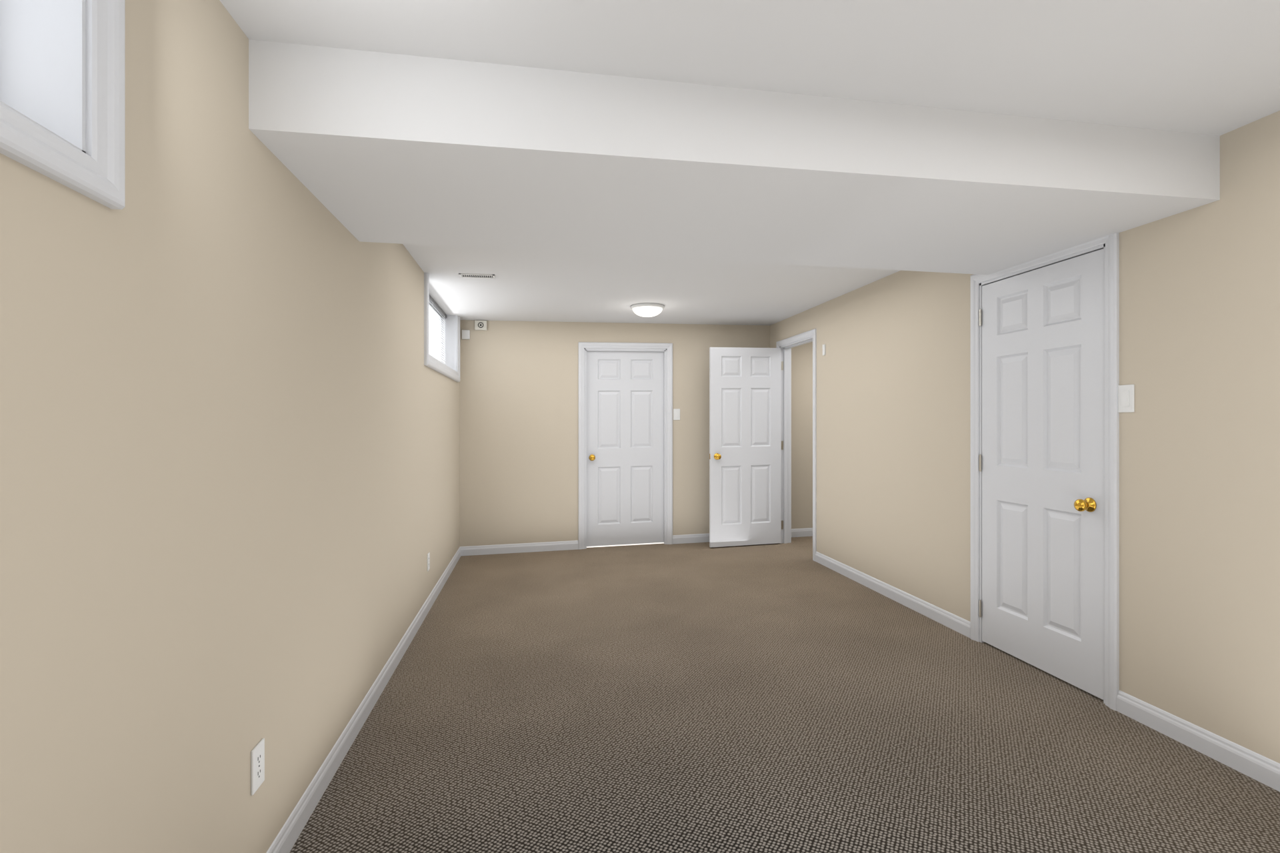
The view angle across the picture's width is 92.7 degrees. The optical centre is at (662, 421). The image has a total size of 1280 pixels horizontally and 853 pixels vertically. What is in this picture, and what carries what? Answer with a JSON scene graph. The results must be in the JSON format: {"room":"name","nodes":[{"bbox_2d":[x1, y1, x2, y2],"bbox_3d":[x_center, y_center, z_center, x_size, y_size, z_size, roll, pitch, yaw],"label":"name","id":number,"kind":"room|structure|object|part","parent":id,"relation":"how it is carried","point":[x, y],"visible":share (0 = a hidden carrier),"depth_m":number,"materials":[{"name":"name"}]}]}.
{"room":"finished basement","nodes":[
{"label":"finished basement","id":0,"kind":"room"},
{"bbox_2d":[0,0,459,852],"bbox_3d":[-1.299,0.149,2.063,0.220,2.342,8.204,0,0,-12],"label":"wall","id":1,"kind":"structure","parent":0,"point":[229,447],"depth_m":1.34,"materials":[{"name":"beige paint"}]},
{"bbox_2d":[0,0,125,209],"bbox_3d":[-0.883,-0.700,0.250,0.186,0.638,1.696,0,0,-12],"label":"window","id":2,"kind":"structure","parent":1,"relation":"in","point":[98,174],"depth_m":1.02,"materials":[{"name":"white paint"}]},
{"bbox_2d":[250,738,264,795],"bbox_3d":[-1.100,0.937,1.659,0.007,0.118,0.072,0,0,-12],"label":"outlet","id":3,"kind":"object","parent":1,"relation":"attached to","point":[257,754],"visible":1,"depth_m":1.65,"materials":[{"name":"white plastic"}]},
{"bbox_2d":[266,547,461,852],"bbox_3d":[-1.185,1.259,2.087,0.013,0.114,7.964,0,0,-12],"label":"baseboard","id":4,"kind":"structure","parent":1,"relation":"attached to","point":[289,833],"depth_m":2.39,"materials":[{"name":"white paint"}]},
{"bbox_2d":[427,552,429,571],"bbox_3d":[-1.631,0.976,4.250,0.007,0.118,0.072,0,0,-12],"label":"outlet","id":5,"kind":"object","parent":1,"relation":"attached to","point":[429,553],"visible":1,"depth_m":4.24,"materials":[{"name":"white plastic"}]},
{"bbox_2d":[424,272,459,382],"bbox_3d":[-1.848,-0.690,4.947,0.190,0.628,1.747,0,0,-12],"label":"window","id":6,"kind":"structure","parent":1,"relation":"in","point":[432,307],"depth_m":5.56,"materials":[{"name":"white paint"}]},
{"bbox_2d":[429,295,446,363],"bbox_3d":[-1.877,-0.736,4.941,0.028,0.526,1.551,0,0,-12],"label":"blinds","id":7,"kind":"object","parent":6,"relation":"attached to","point":[433,303],"visible":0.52,"depth_m":5.25,"materials":[{"name":"white plastic"}]},
{"bbox_3d":[-1.877,-0.983,4.941,0.028,0.033,1.551,0,0,-12],"label":"rail","id":8,"kind":"part","parent":7,"relation":"part of","materials":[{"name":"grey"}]},
{"bbox_2d":[460,320,812,546],"bbox_3d":[0.359,0.124,6.529,4.823,2.386,0.120,0,0,-12],"label":"wall","id":9,"kind":"structure","parent":0,"point":[519,380],"depth_m":6.16,"materials":[{"name":"beige paint"}]},
{"bbox_2d":[461,330,469,339],"bbox_3d":[-1.931,-0.854,5.983,0.076,0.091,0.030,0,0,-12],"label":"sensor","id":10,"kind":"object","parent":9,"relation":"attached to","point":[465,334],"visible":1,"depth_m":5.97,"materials":[{"name":"white plastic"}]},
{"bbox_2d":[474,320,487,330],"bbox_3d":[-1.791,-0.949,6.008,0.115,0.098,0.037,0,0,-12],"label":"fire alarm","id":11,"kind":"object","parent":9,"relation":"attached to","point":[479,325],"visible":1,"depth_m":5.99,"materials":[{"name":"beige plastic"}]},
{"bbox_2d":[460,540,578,555],"bbox_3d":[-1.425,1.263,6.096,1.153,0.107,0.013,0,0,-12],"label":"baseboard","id":12,"kind":"structure","parent":9,"relation":"attached to","point":[495,549],"depth_m":6.09,"materials":[{"name":"white paint"}]},
{"bbox_2d":[586,351,663,547],"bbox_3d":[-0.392,0.277,6.378,0.831,2.042,0.177,0,0,-12],"label":"door","id":13,"kind":"structure","parent":9,"relation":"in","point":[625,389],"depth_m":6.36,"materials":[{"name":"white paint"}]},
{"bbox_3d":[-0.749,0.370,6.304,0.102,0.066,0.177,0,0,-12],"label":"knob","id":14,"kind":"part","parent":13,"relation":"part of","materials":[{"name":"gold metal"}]},
{"bbox_2d":[578,342,672,549],"bbox_3d":[-0.390,0.237,6.367,0.982,2.124,0.139,0,0,-12],"label":"door frame","id":15,"kind":"structure","parent":9,"relation":"attached to","point":[669,347],"depth_m":6.32,"materials":[{"name":"white paint"}]},
{"bbox_2d":[673,408,679,419],"bbox_3d":[0.147,-0.076,6.420,0.072,0.119,0.010,0,0,-12],"label":"switch","id":16,"kind":"object","parent":9,"relation":"attached to","point":[676,412],"visible":1,"depth_m":6.42,"materials":[{"name":"white plastic"}]},
{"bbox_2d":[672,533,709,543],"bbox_3d":[0.636,1.231,6.518,1.086,0.106,0.013,0,0,-12],"label":"baseboard","id":17,"kind":"structure","parent":9,"relation":"attached to","point":[696,538],"depth_m":6.44,"materials":[{"name":"white paint"}]},
{"bbox_2d":[791,528,812,537],"bbox_3d":[1.952,1.212,6.788,1.360,0.110,0.013,0,0,-12],"label":"baseboard","id":18,"kind":"structure","parent":9,"relation":"attached to","point":[808,532],"depth_m":6.70,"materials":[{"name":"white paint"}]},
{"bbox_2d":[219,0,1279,325],"bbox_3d":[0.945,-1.102,3.126,5.043,0.223,9.384,0,0,-12],"label":"ceiling","id":19,"kind":"structure","parent":0,"point":[1212,67],"depth_m":1.74,"materials":[{"name":"white paint"}]},
{"bbox_2d":[458,273,495,278],"bbox_3d":[-1.279,-1.006,4.211,0.235,0.010,0.095,0,0,-12],"label":"ceiling vent","id":20,"kind":"object","parent":19,"relation":"in","point":[461,275],"visible":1,"depth_m":4.20,"materials":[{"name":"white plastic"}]},
{"bbox_2d":[630,302,663,317],"bbox_3d":[-0.135,-0.980,5.413,0.296,0.096,0.296,0,0,-12],"label":"ceiling light","id":21,"kind":"object","parent":19,"relation":"attached to","point":[645,310],"depth_m":5.32,"materials":[{"name":"white glass"}]},
{"bbox_2d":[248,39,1219,275],"bbox_3d":[0.367,-0.920,2.510,3.223,0.298,1.170,0,0,-12],"label":"ceiling bulkhead","id":22,"kind":"object","parent":19,"relation":"attached to","point":[399,149],"depth_m":2.03,"materials":[{"name":"white paint"}]},
{"bbox_2d":[289,536,1279,852],"bbox_3d":[0.945,1.322,3.126,5.043,0.203,9.384,0,0,-12],"label":"floor","id":23,"kind":"structure","parent":0,"point":[697,697],"depth_m":2.48,"materials":[{"name":"brown carpet"}]},
{"bbox_2d":[770,110,1279,763],"bbox_3d":[2.025,0.098,2.745,0.120,2.341,8.204,0,0,-12],"label":"wall","id":24,"kind":"structure","parent":0,"point":[1199,287],"depth_m":2.48,"materials":[{"name":"beige paint"}]},
{"bbox_2d":[709,347,781,547],"bbox_3d":[0.854,0.252,6.243,0.773,2.029,0.177,0,0,-12],"label":"hall door","id":25,"kind":"structure","parent":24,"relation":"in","point":[745,383],"depth_m":6.23,"materials":[{"name":"white paint"}]},
{"bbox_3d":[0.525,0.351,6.176,0.102,0.066,0.177,0,0,-12],"label":"knob","id":26,"kind":"part","parent":25,"relation":"part of","materials":[{"name":"gold metal"}]},
{"bbox_2d":[776,328,816,561],"bbox_3d":[1.351,0.212,5.989,0.139,2.112,0.914,0,0,-12],"label":"door frame","id":27,"kind":"structure","parent":24,"relation":"attached to","point":[786,350],"depth_m":6.36,"materials":[{"name":"white paint"}]},
{"bbox_2d":[781,361,783,529],"bbox_3d":[1.241,0.246,6.358,0.030,1.748,0.002,0,0,-12],"label":"door hinge","id":28,"kind":"object","parent":27,"relation":"attached to","point":[782,362],"depth_m":6.36,"materials":[{"name":"silver metal"}]},
{"bbox_2d":[822,344,825,355],"bbox_3d":[1.419,-0.632,5.372,0.012,0.095,0.040,0,0,-12],"label":"switch","id":29,"kind":"object","parent":24,"relation":"attached to","point":[823,345],"visible":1,"depth_m":5.36,"materials":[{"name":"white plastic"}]},
{"bbox_2d":[815,552,970,638],"bbox_3d":[1.589,1.217,4.538,0.013,0.096,2.023,0,0,-12],"label":"baseboard","id":30,"kind":"structure","parent":24,"relation":"attached to","point":[955,623],"depth_m":4.22,"materials":[{"name":"white paint"}]},
{"bbox_2d":[979,248,1103,699],"bbox_3d":[1.909,0.236,3.109,0.177,2.021,0.773,0,0,-12],"label":"closet door","id":31,"kind":"structure","parent":24,"relation":"in","point":[1043,328],"depth_m":3.05,"materials":[{"name":"white paint"}]},
{"bbox_3d":[1.976,0.380,2.780,0.177,0.067,0.102,0,0,-12],"label":"knob","id":32,"kind":"part","parent":31,"relation":"part of","materials":[{"name":"gold metal"}]},
{"bbox_2d":[970,232,1119,711],"bbox_3d":[1.941,0.203,3.110,0.139,2.112,0.914,0,0,-12],"label":"door frame","id":33,"kind":"structure","parent":24,"relation":"attached to","point":[1111,241],"depth_m":2.70,"materials":[{"name":"white paint"}]},
{"bbox_2d":[1118,384,1134,412],"bbox_3d":[1.985,-0.099,2.617,0.010,0.118,0.072,0,0,-12],"label":"switch","id":34,"kind":"object","parent":24,"relation":"attached to","point":[1126,393],"visible":1,"depth_m":2.61,"materials":[{"name":"white plastic"}]},
{"bbox_2d":[1116,690,1279,791],"bbox_3d":[2.368,1.205,0.740,0.013,0.102,3.899,0,0,-12],"label":"baseboard","id":35,"kind":"structure","parent":24,"relation":"attached to","point":[1248,763],"depth_m":2.31,"materials":[{"name":"white paint"}]}
]}

